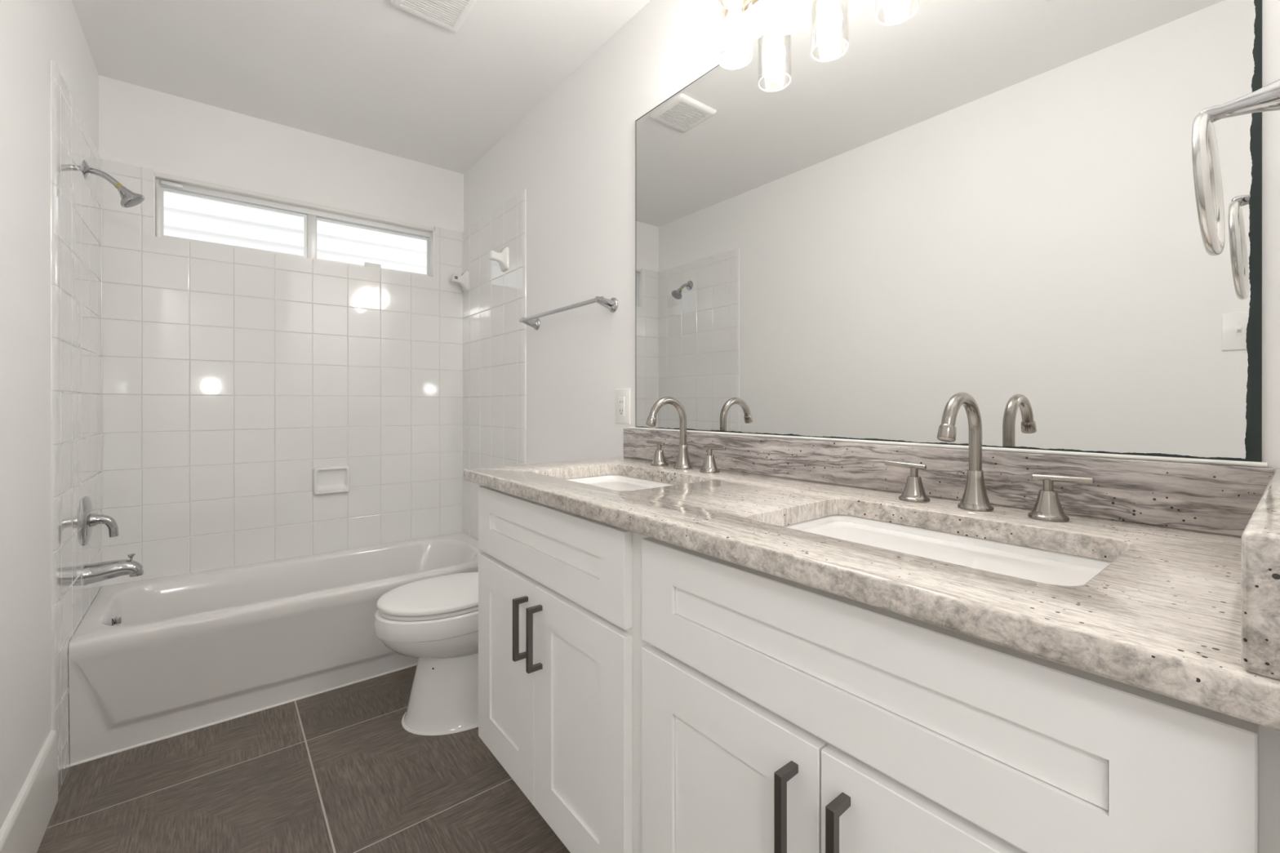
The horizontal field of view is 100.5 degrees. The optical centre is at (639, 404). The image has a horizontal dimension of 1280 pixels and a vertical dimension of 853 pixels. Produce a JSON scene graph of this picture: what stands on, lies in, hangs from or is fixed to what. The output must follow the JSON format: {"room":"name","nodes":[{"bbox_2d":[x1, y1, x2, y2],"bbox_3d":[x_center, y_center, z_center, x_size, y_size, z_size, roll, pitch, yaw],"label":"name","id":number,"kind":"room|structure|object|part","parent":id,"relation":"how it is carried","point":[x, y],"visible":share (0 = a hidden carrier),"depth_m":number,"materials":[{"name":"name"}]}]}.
{"room":"bathroom","nodes":[
{"label":"bathroom","id":0,"kind":"room"},
{"bbox_2d":[0,0,102,830],"bbox_3d":[-1.310,-0.095,0.945,0.129,2.528,3.353,0,0,-38],"label":"wall","id":1,"kind":"structure","parent":0,"point":[51,215],"depth_m":1.50,"materials":[{"name":"white paint"}]},
{"bbox_2d":[0,730,57,852],"bbox_3d":[-1.009,1.064,0.666,0.014,0.211,2.301,0,0,-38],"label":"baseboard","id":2,"kind":"structure","parent":1,"relation":"attached to","point":[24,828],"depth_m":1.38,"materials":[{"name":"white wood"}]},
{"bbox_2d":[80,495,119,546],"bbox_3d":[-1.970,0.420,1.948,0.090,0.176,0.132,0,0,-38],"label":"shower valve","id":3,"kind":"object","parent":1,"relation":"attached to","point":[89,519],"visible":1,"depth_m":1.92,"materials":[{"name":"silver metal"}]},
{"bbox_3d":[-1.963,0.446,1.954,0.070,0.088,0.038,0,0,-38],"label":"lever","id":4,"kind":"part","parent":3,"relation":"part of","materials":[{"name":"silver metal"}]},
{"bbox_2d":[83,553,143,585],"bbox_3d":[-1.944,0.607,1.969,0.159,0.092,0.068,0,0,-38],"label":"tub spout","id":5,"kind":"object","parent":1,"relation":"attached to","point":[100,571],"visible":1,"depth_m":1.95,"materials":[{"name":"silver metal"}]},
{"bbox_3d":[-1.909,0.580,1.997,0.022,0.037,0.022,0,0,-38],"label":"diverter knob","id":6,"kind":"part","parent":5,"relation":"part of","materials":[{"name":"silver metal"}]},
{"bbox_2d":[83,160,145,208],"bbox_3d":[-1.946,-0.810,1.974,0.161,0.146,0.080,0,0,-38],"label":"shower fixture","id":7,"kind":"object","parent":1,"relation":"attached to","point":[130,198],"visible":1,"depth_m":1.97,"materials":[{"name":"silver metal"}]},
{"bbox_3d":[-1.970,-0.832,1.954,0.095,0.055,0.021,0,0,-38],"label":"arm","id":8,"kind":"part","parent":7,"relation":"part of","materials":[{"name":"silver metal"}]},
{"bbox_2d":[98,75,463,586],"bbox_3d":[-1.673,-0.096,2.715,1.524,2.528,0.129,0,0,-38],"label":"wall","id":9,"kind":"structure","parent":0,"point":[229,375],"depth_m":2.53,"materials":[{"name":"white tile"}]},
{"bbox_2d":[154,171,434,231],"bbox_3d":[-1.646,-0.998,2.680,1.185,0.021,0.036,0,0,-38],"label":"trim","id":10,"kind":"structure","parent":9,"relation":"attached to","point":[160,175],"depth_m":2.60,"materials":[{"name":"white"}]},
{"bbox_2d":[155,178,435,276],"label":"window","id":11,"kind":"structure","parent":9,"relation":"in","point":[310,216],"depth_m":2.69,"materials":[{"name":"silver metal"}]},
{"bbox_3d":[-1.905,-0.848,2.528,0.554,0.221,0.016,0,0,-38],"label":"sliding sash","id":12,"kind":"part","parent":11,"relation":"part of","materials":[{"name":"white glass"}]},
{"bbox_3d":[-1.448,-0.848,2.910,0.564,0.221,0.016,0,0,-38],"label":"fixed sash","id":13,"kind":"part","parent":11,"relation":"part of","materials":[{"name":"white glass"}]},
{"bbox_2d":[312,465,350,494],"bbox_3d":[-1.564,0.383,2.702,0.162,0.134,0.043,0,0,-38],"label":"soap dish","id":14,"kind":"object","parent":9,"relation":"attached to","point":[329,479],"visible":1,"depth_m":2.70,"materials":[{"name":"white ceramic"}]},
{"bbox_2d":[36,665,570,852],"bbox_3d":[-0.544,1.200,0.553,3.000,0.060,4.920,0,0,-38],"label":"floor","id":15,"kind":"structure","parent":0,"point":[336,771],"depth_m":1.60,"materials":[{"name":"brown tile"}]},
{"bbox_2d":[68,531,482,767],"bbox_3d":[-1.437,0.961,2.418,1.504,0.422,0.630,0,0,-38],"label":"bathtub","id":16,"kind":"object","parent":15,"relation":"on","point":[151,660],"visible":0.81,"depth_m":2.06,"materials":[{"name":"white ceramic"}]},
{"bbox_3d":[-1.972,0.823,1.986,0.021,0.072,0.072,0,0,-38],"label":"overflow plate","id":17,"kind":"part","parent":16,"relation":"part of","materials":[{"name":"silver metal"}]},
{"bbox_3d":[-1.959,0.810,1.996,0.018,0.027,0.014,0,0,-38],"label":"trip lever","id":18,"kind":"part","parent":16,"relation":"part of","materials":[{"name":"silver metal"}]},
{"bbox_2d":[373,572,478,735],"bbox_3d":[-0.659,0.803,2.087,0.698,0.730,0.430,0,0,-38],"label":"toilet","id":19,"kind":"object","parent":15,"relation":"on","point":[434,621],"visible":0.53,"depth_m":1.91,"materials":[{"name":"white ceramic"}]},
{"bbox_3d":[-0.735,0.713,2.026,0.485,0.026,0.374,0,0,-38],"label":"lid","id":20,"kind":"part","parent":19,"relation":"part of","materials":[{"name":"white plastic"}]},
{"bbox_3d":[-0.734,0.737,2.027,0.473,0.014,0.362,0,0,-38],"label":"seat","id":21,"kind":"part","parent":19,"relation":"part of","materials":[{"name":"white plastic"}]},
{"bbox_2d":[478,485,1279,852],"bbox_3d":[0.196,0.694,1.111,0.593,0.950,1.493,0,0,-38],"label":"vanity cabinet","id":22,"kind":"object","parent":15,"relation":"on","point":[643,694],"visible":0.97,"depth_m":0.69,"materials":[{"name":"white wood"}]},
{"bbox_3d":[-0.349,0.687,1.393,0.018,0.521,0.340,0,0,-38],"label":"door","id":23,"kind":"part","parent":22,"relation":"part of","materials":[{"name":"white paint"}]},
{"bbox_3d":[-0.285,0.534,1.269,0.037,0.145,0.011,0,0,-38],"label":"handle","id":24,"kind":"part","parent":22,"relation":"part of","materials":[{"name":"grey metal"}]},
{"bbox_3d":[-0.241,0.534,1.213,0.037,0.145,0.011,0,0,-38],"label":"handle","id":25,"kind":"part","parent":22,"relation":"part of","materials":[{"name":"grey metal"}]},
{"bbox_3d":[-0.238,0.324,1.253,0.018,0.179,0.697,0,0,-38],"label":"drawer","id":26,"kind":"part","parent":22,"relation":"part of","materials":[{"name":"white paint"}]},
{"bbox_3d":[-0.131,0.688,1.119,0.018,0.521,0.354,0,0,-38],"label":"door","id":27,"kind":"part","parent":22,"relation":"part of","materials":[{"name":"white paint"}]},
{"bbox_3d":[0.119,0.688,0.803,0.018,0.521,0.352,0,0,-38],"label":"door","id":28,"kind":"part","parent":22,"relation":"part of","materials":[{"name":"white paint"}]},
{"bbox_3d":[0.186,0.535,0.676,0.037,0.145,0.011,0,0,-38],"label":"handle","id":29,"kind":"part","parent":22,"relation":"part of","materials":[{"name":"grey metal"}]},
{"bbox_3d":[0.231,0.535,0.620,0.037,0.145,0.011,0,0,-38],"label":"handle","id":30,"kind":"part","parent":22,"relation":"part of","materials":[{"name":"grey metal"}]},
{"bbox_2d":[463,456,1279,731],"bbox_3d":[0.193,0.202,1.118,0.589,0.033,1.512,0,0,-38],"label":"countertop","id":31,"kind":"structure","parent":22,"relation":"on","point":[1163,617],"depth_m":0.62,"materials":[{"name":"stone"}]},
{"bbox_2d":[565,475,674,490],"bbox_3d":[-0.057,0.288,1.391,0.333,0.139,0.474,0,0,-38],"label":"sink","id":32,"kind":"object","parent":31,"relation":"in","point":[616,482],"visible":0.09,"depth_m":1.54,"materials":[{"name":"white ceramic"}]},
{"bbox_2d":[645,396,726,473],"bbox_3d":[0.083,0.082,1.500,0.162,0.206,0.325,0,0,-38],"label":"faucet","id":33,"kind":"object","parent":31,"relation":"on","point":[709,466],"visible":1,"depth_m":1.51,"materials":[{"name":"silver metal"}]},
{"bbox_3d":[0.048,0.118,1.630,0.010,0.012,0.078,0,0,-38],"label":"lever","id":34,"kind":"part","parent":33,"relation":"part of","materials":[{"name":"silver metal"}]},
{"bbox_3d":[0.059,0.130,1.616,0.013,0.019,0.013,0,0,25],"label":"stem","id":35,"kind":"part","parent":33,"relation":"part of","materials":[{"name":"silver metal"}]},
{"bbox_3d":[0.059,0.162,1.616,0.054,0.046,0.054,0,0,-38],"label":"handle","id":36,"kind":"part","parent":33,"relation":"part of","materials":[{"name":"silver metal"}]},
{"bbox_3d":[0.079,0.052,1.497,0.137,0.146,0.020,0,0,-38],"label":"spout","id":37,"kind":"part","parent":33,"relation":"part of","materials":[{"name":"silver metal"}]},
{"bbox_3d":[0.124,0.150,1.534,0.055,0.068,0.055,0,0,-38],"label":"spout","id":38,"kind":"part","parent":33,"relation":"part of","materials":[{"name":"silver metal"}]},
{"bbox_3d":[0.190,0.130,1.451,0.013,0.019,0.013,0,0,7],"label":"stem","id":39,"kind":"part","parent":33,"relation":"part of","materials":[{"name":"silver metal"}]},
{"bbox_3d":[0.190,0.162,1.451,0.054,0.046,0.054,0,0,-38],"label":"handle","id":40,"kind":"part","parent":33,"relation":"part of","materials":[{"name":"silver metal"}]},
{"bbox_3d":[0.201,0.118,1.437,0.010,0.012,0.078,0,0,-38],"label":"lever","id":41,"kind":"part","parent":33,"relation":"part of","materials":[{"name":"silver metal"}]},
{"bbox_2d":[783,515,1112,586],"bbox_3d":[0.416,0.289,0.796,0.333,0.139,0.474,0,0,-38],"label":"sink","id":42,"kind":"object","parent":31,"relation":"in","point":[1042,566],"visible":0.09,"depth_m":0.83,"materials":[{"name":"white ceramic"}]},
{"bbox_2d":[884,391,1094,522],"bbox_3d":[0.552,0.082,0.909,0.162,0.206,0.325,0,0,-38],"label":"faucet","id":43,"kind":"object","parent":31,"relation":"on","point":[1047,507],"visible":1,"depth_m":0.92,"materials":[{"name":"silver metal"}]},
{"bbox_3d":[0.517,0.118,1.039,0.010,0.012,0.078,0,0,-38],"label":"lever","id":44,"kind":"part","parent":43,"relation":"part of","materials":[{"name":"silver metal"}]},
{"bbox_3d":[0.528,0.162,1.025,0.054,0.046,0.054,0,0,-38],"label":"handle","id":45,"kind":"part","parent":43,"relation":"part of","materials":[{"name":"silver metal"}]},
{"bbox_3d":[0.528,0.131,1.025,0.013,0.019,0.013,0,0,25],"label":"stem","id":46,"kind":"part","parent":43,"relation":"part of","materials":[{"name":"silver metal"}]},
{"bbox_3d":[0.549,0.052,0.906,0.137,0.146,0.020,0,0,-38],"label":"spout","id":47,"kind":"part","parent":43,"relation":"part of","materials":[{"name":"silver metal"}]},
{"bbox_3d":[0.594,0.151,0.943,0.055,0.068,0.055,0,0,-38],"label":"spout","id":48,"kind":"part","parent":43,"relation":"part of","materials":[{"name":"silver metal"}]},
{"bbox_3d":[0.660,0.162,0.860,0.054,0.046,0.054,0,0,-38],"label":"handle","id":49,"kind":"part","parent":43,"relation":"part of","materials":[{"name":"silver metal"}]},
{"bbox_3d":[0.660,0.131,0.860,0.013,0.019,0.013,0,0,7],"label":"stem","id":50,"kind":"part","parent":43,"relation":"part of","materials":[{"name":"silver metal"}]},
{"bbox_3d":[0.671,0.119,0.846,0.010,0.012,0.078,0,0,-38],"label":"lever","id":51,"kind":"part","parent":43,"relation":"part of","materials":[{"name":"silver metal"}]},
{"bbox_2d":[1240,468,1279,679],"bbox_3d":[0.655,0.137,0.539,0.585,0.098,0.030,0,0,-38],"label":"side splash","id":52,"kind":"object","parent":31,"relation":"on","point":[1260,538],"visible":1,"depth_m":0.36,"materials":[{"name":"stone"}]},
{"bbox_3d":[0.340,0.688,0.525,0.018,0.521,0.352,0,0,-38],"label":"door","id":53,"kind":"part","parent":22,"relation":"part of","materials":[{"name":"white paint"}]},
{"bbox_3d":[0.230,0.325,0.664,0.018,0.177,0.707,0,0,-38],"label":"drawer","id":54,"kind":"part","parent":22,"relation":"part of","materials":[{"name":"white paint"}]},
{"bbox_2d":[71,0,649,173],"bbox_3d":[-0.544,-1.388,0.551,3.000,0.060,4.920,0,0,-38],"label":"ceiling","id":55,"kind":"structure","parent":0,"point":[378,75],"depth_m":2.09,"materials":[{"name":"white paint"}]},
{"bbox_2d":[390,0,477,32],"bbox_3d":[-0.686,-1.351,1.777,0.228,0.017,0.224,0,0,-38],"label":"ceiling vent","id":56,"kind":"object","parent":55,"relation":"in","point":[450,15],"visible":1,"depth_m":1.81,"materials":[{"name":"white plastic"}]},
{"bbox_2d":[462,0,1279,540],"bbox_3d":[-0.030,-0.096,1.962,0.129,2.528,3.353,0,0,-38],"label":"wall","id":57,"kind":"structure","parent":0,"point":[557,190],"depth_m":2.16,"materials":[{"name":"white paint"}]},
{"bbox_2d":[451,270,468,291],"bbox_3d":[-1.038,-0.713,3.059,0.084,0.113,0.074,0,0,-38],"label":"bracket","id":58,"kind":"object","parent":57,"relation":"attached to","point":[463,280],"visible":1,"depth_m":3.05,"materials":[{"name":"white ceramic"}]},
{"bbox_2d":[453,275,458,280],"bbox_3d":[-1.046,-0.721,3.026,0.028,0.028,0.004,0,0,-38],"label":"socket","id":59,"kind":"object","parent":58,"relation":"attached to","point":[455,277],"depth_m":3.03,"materials":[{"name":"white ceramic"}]},
{"bbox_2d":[488,246,509,271],"bbox_3d":[-0.704,-0.726,2.640,0.084,0.113,0.074,0,0,-38],"label":"bracket","id":60,"kind":"object","parent":57,"relation":"attached to","point":[502,257],"visible":1,"depth_m":2.63,"materials":[{"name":"white ceramic"}]},
{"bbox_2d":[519,296,617,330],"bbox_3d":[-0.313,-0.365,2.166,0.077,0.055,0.653,0,0,-38],"label":"towel bar","id":61,"kind":"object","parent":57,"relation":"attached to","point":[611,304],"visible":1,"depth_m":2.04,"materials":[{"name":"silver metal"}]},
{"bbox_3d":[-0.499,-0.365,2.400,0.077,0.055,0.055,0,0,-38],"label":"post","id":62,"kind":"part","parent":61,"relation":"part of","materials":[{"name":"silver metal"}]},
{"bbox_3d":[-0.127,-0.364,1.932,0.077,0.055,0.055,0,0,-38],"label":"post","id":63,"kind":"part","parent":61,"relation":"part of","materials":[{"name":"silver metal"}]},
{"bbox_2d":[615,388,630,424],"bbox_3d":[-0.064,0.007,1.908,0.009,0.127,0.086,0,0,-38],"label":"wall outlet","id":64,"kind":"object","parent":57,"relation":"attached to","point":[622,396],"visible":1,"depth_m":1.90,"materials":[{"name":"white plastic"}]},
{"bbox_2d":[618,396,624,415],"bbox_3d":[-0.065,0.007,1.907,0.004,0.067,0.033,0,0,-38],"label":"receptacle","id":65,"kind":"object","parent":64,"relation":"attached to","point":[621,399],"depth_m":1.90,"materials":[{"name":"white plastic"}]},
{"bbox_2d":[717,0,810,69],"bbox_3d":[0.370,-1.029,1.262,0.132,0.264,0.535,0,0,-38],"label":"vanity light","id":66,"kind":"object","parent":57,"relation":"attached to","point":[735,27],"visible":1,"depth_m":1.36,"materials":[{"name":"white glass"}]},
{"bbox_2d":[727,0,742,8],"bbox_3d":[0.247,-1.053,1.382,0.038,0.034,0.038,0,0,-38],"label":"socket","id":67,"kind":"object","parent":66,"relation":"attached to","point":[731,3],"depth_m":1.37,"materials":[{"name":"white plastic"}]},
{"bbox_3d":[0.247,-0.977,1.382,0.089,0.160,0.089,0,0,-38],"label":"lamp shade","id":68,"kind":"part","parent":66,"relation":"part of","materials":[{"name":"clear glass"}]},
{"bbox_3d":[0.247,-0.970,1.382,0.060,0.140,0.060,0,0,-38],"label":"bulb","id":69,"kind":"part","parent":66,"relation":"part of","materials":[{"name":"white glass"}]},
{"bbox_3d":[0.353,-0.970,1.248,0.060,0.140,0.060,0,0,-38],"label":"bulb","id":70,"kind":"part","parent":66,"relation":"part of","materials":[{"name":"white glass"}]},
{"bbox_3d":[0.353,-0.977,1.248,0.089,0.160,0.089,0,0,-38],"label":"lamp shade","id":71,"kind":"part","parent":66,"relation":"part of","materials":[{"name":"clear glass"}]},
{"bbox_2d":[628,426,1267,467],"bbox_3d":[0.414,0.084,1.304,0.007,0.007,1.455,0,0,-38],"label":"trim","id":72,"kind":"structure","parent":57,"relation":"attached to","point":[1264,464],"depth_m":0.96,"materials":[{"name":"white"}]},
{"bbox_2d":[635,0,1262,462],"bbox_3d":[0.426,-0.452,1.293,0.006,1.063,1.413,0,0,-38],"label":"wall mirror","id":73,"kind":"object","parent":57,"relation":"attached to","point":[894,210],"visible":1,"depth_m":1.04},
{"bbox_2d":[623,428,1274,536],"bbox_3d":[0.408,0.136,1.306,0.020,0.098,1.477,0,0,-38],"label":"backsplash","id":74,"kind":"structure","parent":57,"relation":"attached to","point":[1219,499],"depth_m":0.95,"materials":[{"name":"stone"}]},
{"bbox_3d":[0.700,-0.094,0.477,0.594,2.528,0.120,0,0,-38],"label":"wall","id":75,"kind":"structure","parent":0,"visible":0},
{"bbox_2d":[1191,79,1279,256],"bbox_3d":[0.695,-0.273,0.605,0.166,0.194,0.086,0,0,-38],"label":"towel ring","id":76,"kind":"object","parent":75,"relation":"attached to","point":[1206,172],"visible":1,"depth_m":0.60,"materials":[{"name":"silver metal"}]},
{"bbox_3d":[0.695,-0.343,0.604,0.056,0.056,0.085,0,0,-38],"label":"post","id":77,"kind":"part","parent":76,"relation":"part of","materials":[{"name":"silver metal"}]}
]}

